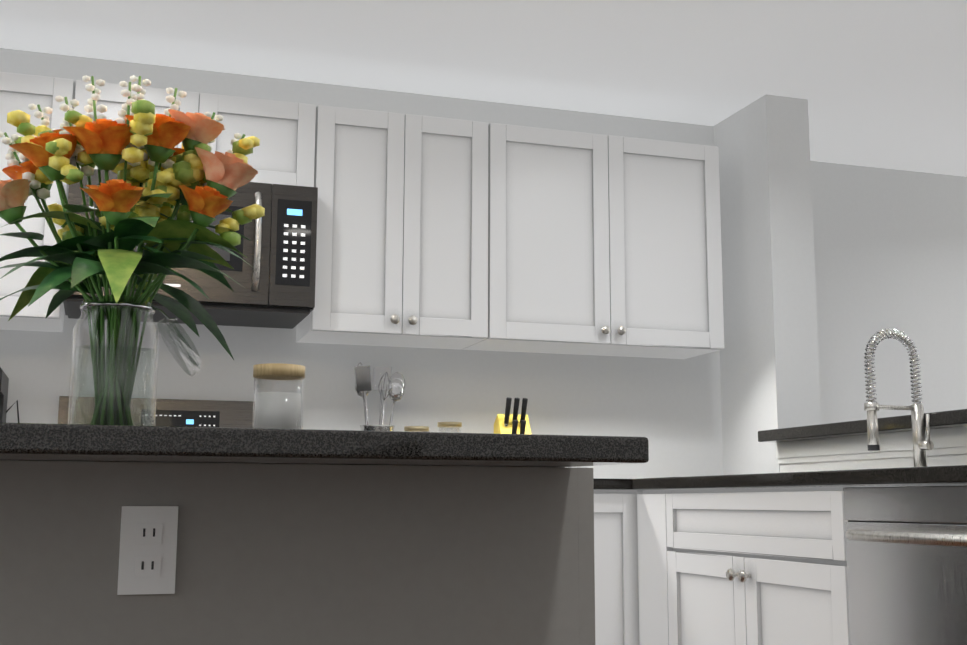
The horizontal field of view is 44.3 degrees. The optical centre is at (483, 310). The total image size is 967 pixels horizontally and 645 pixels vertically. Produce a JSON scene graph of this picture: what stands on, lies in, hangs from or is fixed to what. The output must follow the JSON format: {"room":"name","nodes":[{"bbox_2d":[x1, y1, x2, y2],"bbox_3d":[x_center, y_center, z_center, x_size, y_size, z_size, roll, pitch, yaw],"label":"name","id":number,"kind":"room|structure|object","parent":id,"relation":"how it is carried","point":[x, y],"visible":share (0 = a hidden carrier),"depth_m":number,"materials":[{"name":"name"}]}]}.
{"room":"kitchen","nodes":[
{"label":"kitchen","id":0,"kind":"room"},
{"bbox_2d":[0,48,723,493],"bbox_3d":[-1.521,0.318,4.060,5.350,2.340,0.460,3,-10,-18],"label":"wall","id":1,"kind":"structure","parent":0,"point":[710,414],"depth_m":4.29,"materials":[{"name":"paint"}]},
{"bbox_2d":[0,72,79,331],"bbox_3d":[-1.747,-0.348,3.686,0.872,0.759,0.322,3,-10,-18],"label":"upper cabinet","id":2,"kind":"object","parent":1,"relation":"attached to","point":[17,91],"depth_m":3.65,"materials":[{"name":"white wood"}]},
{"bbox_2d":[56,165,279,326],"bbox_3d":[-1.017,-0.198,3.827,0.610,0.397,0.456,3,-10,-18],"label":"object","id":3,"kind":"object","parent":1,"relation":"attached to","point":[251,304],"depth_m":3.72,"materials":[{"name":"metal"}]},
{"bbox_2d":[62,166,317,328],"bbox_3d":[-0.948,-0.188,3.848,0.756,0.409,0.456,3,-10,-17],"label":"microwave","id":4,"kind":"object","parent":3,"relation":"in","point":[281,289],"depth_m":3.75,"materials":[{"name":"black plastic"}]},
{"bbox_2d":[76,80,323,179],"bbox_3d":[-0.967,-0.532,3.969,0.762,0.302,0.322,3,-10,-18],"label":"upper cabinet","id":5,"kind":"object","parent":1,"relation":"attached to","point":[288,133],"depth_m":3.89,"materials":[{"name":"white wood"}]},
{"bbox_2d":[260,176,323,328],"bbox_3d":[-0.664,-0.174,3.964,0.146,0.397,0.407,3,-10,-18],"label":"control panel","id":6,"kind":"object","parent":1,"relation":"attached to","point":[301,201],"depth_m":3.79,"materials":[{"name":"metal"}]},
{"bbox_2d":[292,106,495,349],"bbox_3d":[-0.316,-0.271,4.138,0.601,0.759,0.322,3,-10,-18],"label":"upper cabinet","id":7,"kind":"object","parent":1,"relation":"attached to","point":[386,228],"depth_m":4.00,"materials":[{"name":"white wood"}]},
{"bbox_2d":[476,123,723,358],"bbox_3d":[0.396,-0.232,4.363,0.896,0.759,0.322,3,-10,-18],"label":"upper cabinet","id":8,"kind":"object","parent":1,"relation":"attached to","point":[607,245],"depth_m":4.22,"materials":[{"name":"white wood"}]},
{"bbox_2d":[0,0,966,176],"bbox_3d":[1.982,-1.095,2.770,11.100,0.060,5.750,3,-10,-18],"label":"ceiling","id":9,"kind":"structure","parent":0,"point":[879,83],"depth_m":4.00,"materials":[{"name":"paint"}]},
{"bbox_2d":[712,94,821,474],"bbox_3d":[1.071,0.387,4.438,0.180,2.340,0.390,3,-10,-18],"label":"wall","id":10,"kind":"structure","parent":0,"point":[770,378],"depth_m":4.40,"materials":[{"name":"paint"}]},
{"bbox_2d":[758,409,966,472],"bbox_3d":[1.426,0.818,3.188,0.320,1.092,2.042,3,-10,-18],"label":"wall","id":11,"kind":"structure","parent":0,"point":[832,446],"depth_m":3.69,"materials":[{"name":"white paint"}]},
{"bbox_2d":[810,161,966,423],"bbox_3d":[3.721,0.626,5.862,5.750,2.342,0.178,3,-10,-18],"label":"wall","id":12,"kind":"structure","parent":0,"point":[890,248],"depth_m":5.30,"materials":[{"name":"paint"}]},
{"bbox_3d":[1.975,1.274,2.387,11.100,0.060,5.750,3,-10,-18],"label":"floor","id":13,"kind":"structure","parent":0,"visible":0},
{"bbox_2d":[0,463,594,644],"bbox_3d":[-0.558,0.689,1.806,1.366,0.894,0.545,3,-10,-18],"label":"kitchen island","id":14,"kind":"object","parent":13,"relation":"on","point":[137,535],"depth_m":1.69,"materials":[{"name":"grey paint"}]},
{"bbox_2d":[0,423,648,470],"bbox_3d":[-0.554,0.214,1.781,1.394,0.036,0.808,3,-10,-18],"label":"island countertop","id":15,"kind":"structure","parent":14,"relation":"on","point":[19,442],"depth_m":1.50,"materials":[{"name":"black stone"}]},
{"bbox_2d":[0,75,264,425],"bbox_3d":[-0.561,-0.095,1.813,0.440,0.581,0.457,3,-10,-18],"label":"flower vase","id":16,"kind":"object","parent":15,"relation":"on","point":[149,190],"visible":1,"depth_m":1.79,"materials":[{"name":"clear glass"}]},
{"bbox_2d":[252,363,304,428],"bbox_3d":[-0.319,0.146,1.846,0.080,0.118,0.080,3,-10,-18],"label":"jar","id":17,"kind":"object","parent":15,"relation":"on","point":[278,410],"visible":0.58,"depth_m":1.82,"materials":[{"name":"clear glass"}]},
{"bbox_2d":[594,492,631,644],"bbox_3d":[0.217,1.044,3.937,0.382,0.881,0.630,3,-10,-18],"label":"base cabinet","id":18,"kind":"object","parent":13,"relation":"on","point":[613,626],"depth_m":3.71,"materials":[{"name":"white wood"}]},
{"bbox_2d":[628,492,655,644],"bbox_3d":[0.821,1.003,3.679,0.678,0.882,0.203,3,-10,-18],"label":"base cabinet","id":19,"kind":"object","parent":13,"relation":"on","point":[641,507],"depth_m":3.68,"materials":[{"name":"white wood"}]},
{"bbox_2d":[656,488,835,644],"bbox_3d":[0.990,0.920,3.161,0.678,0.882,0.900,3,-10,-18],"label":"base cabinet","id":20,"kind":"object","parent":13,"relation":"on","point":[735,566],"depth_m":3.11,"materials":[{"name":"white wood"}]},
{"bbox_2d":[594,456,966,491],"bbox_3d":[0.502,0.457,3.177,1.655,0.033,2.409,3,-10,-18],"label":"countertop","id":21,"kind":"structure","parent":20,"relation":"on","point":[920,473],"depth_m":2.86,"materials":[{"name":"black stone"}]},
{"bbox_2d":[0,367,19,422],"bbox_3d":[-1.573,0.320,3.613,0.293,0.360,0.291,3,-10,-18],"label":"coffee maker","id":22,"kind":"object","parent":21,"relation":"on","point":[4,380],"visible":0.62,"depth_m":3.65,"materials":[{"name":"black plastic"}]},
{"bbox_2d":[354,362,404,430],"bbox_3d":[-0.359,0.373,4.075,0.194,0.411,0.211,3,-10,-18],"label":"utensil crock","id":23,"kind":"object","parent":21,"relation":"on","point":[393,384],"visible":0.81,"depth_m":4.06,"materials":[{"name":"silver metal"}]},
{"bbox_2d":[404,426,428,431],"bbox_3d":[-0.231,0.491,4.084,0.100,0.182,0.100,3,-10,-18],"label":"mason jar","id":24,"kind":"object","parent":21,"relation":"on","point":[416,428],"visible":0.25,"depth_m":4.06,"materials":[{"name":"clear glass"}]},
{"bbox_2d":[437,422,461,432],"bbox_3d":[-0.119,0.493,4.163,0.100,0.202,0.100,3,-10,-18],"label":"mason jar","id":25,"kind":"object","parent":21,"relation":"on","point":[447,425],"visible":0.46,"depth_m":4.15,"materials":[{"name":"clear glass"}]},
{"bbox_2d":[494,397,530,433],"bbox_3d":[0.112,0.455,4.194,0.115,0.289,0.143,3,-10,-18],"label":"knife block","id":26,"kind":"object","parent":21,"relation":"on","point":[507,422],"visible":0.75,"depth_m":4.18,"materials":[{"name":"yellow wood"}]},
{"bbox_2d":[864,328,933,455],"bbox_3d":[1.157,0.252,3.308,0.200,0.414,0.090,3,-10,-18],"label":"faucet","id":27,"kind":"object","parent":21,"relation":"on","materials":[{"name":"silver metal"}]},
{"bbox_2d":[828,484,966,644],"bbox_3d":[1.227,0.803,2.430,0.678,0.882,0.655,3,-10,-18],"label":"base cabinet","id":28,"kind":"object","parent":13,"relation":"on","point":[899,551],"depth_m":2.50,"materials":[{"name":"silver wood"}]},
{"bbox_2d":[843,483,966,644],"bbox_3d":[1.154,0.803,2.430,0.652,0.878,0.600,3,-10,-17],"label":"dishwasher","id":29,"kind":"object","parent":28,"relation":"in","point":[905,548],"depth_m":2.48,"materials":[{"name":"grey metal"}]}
]}

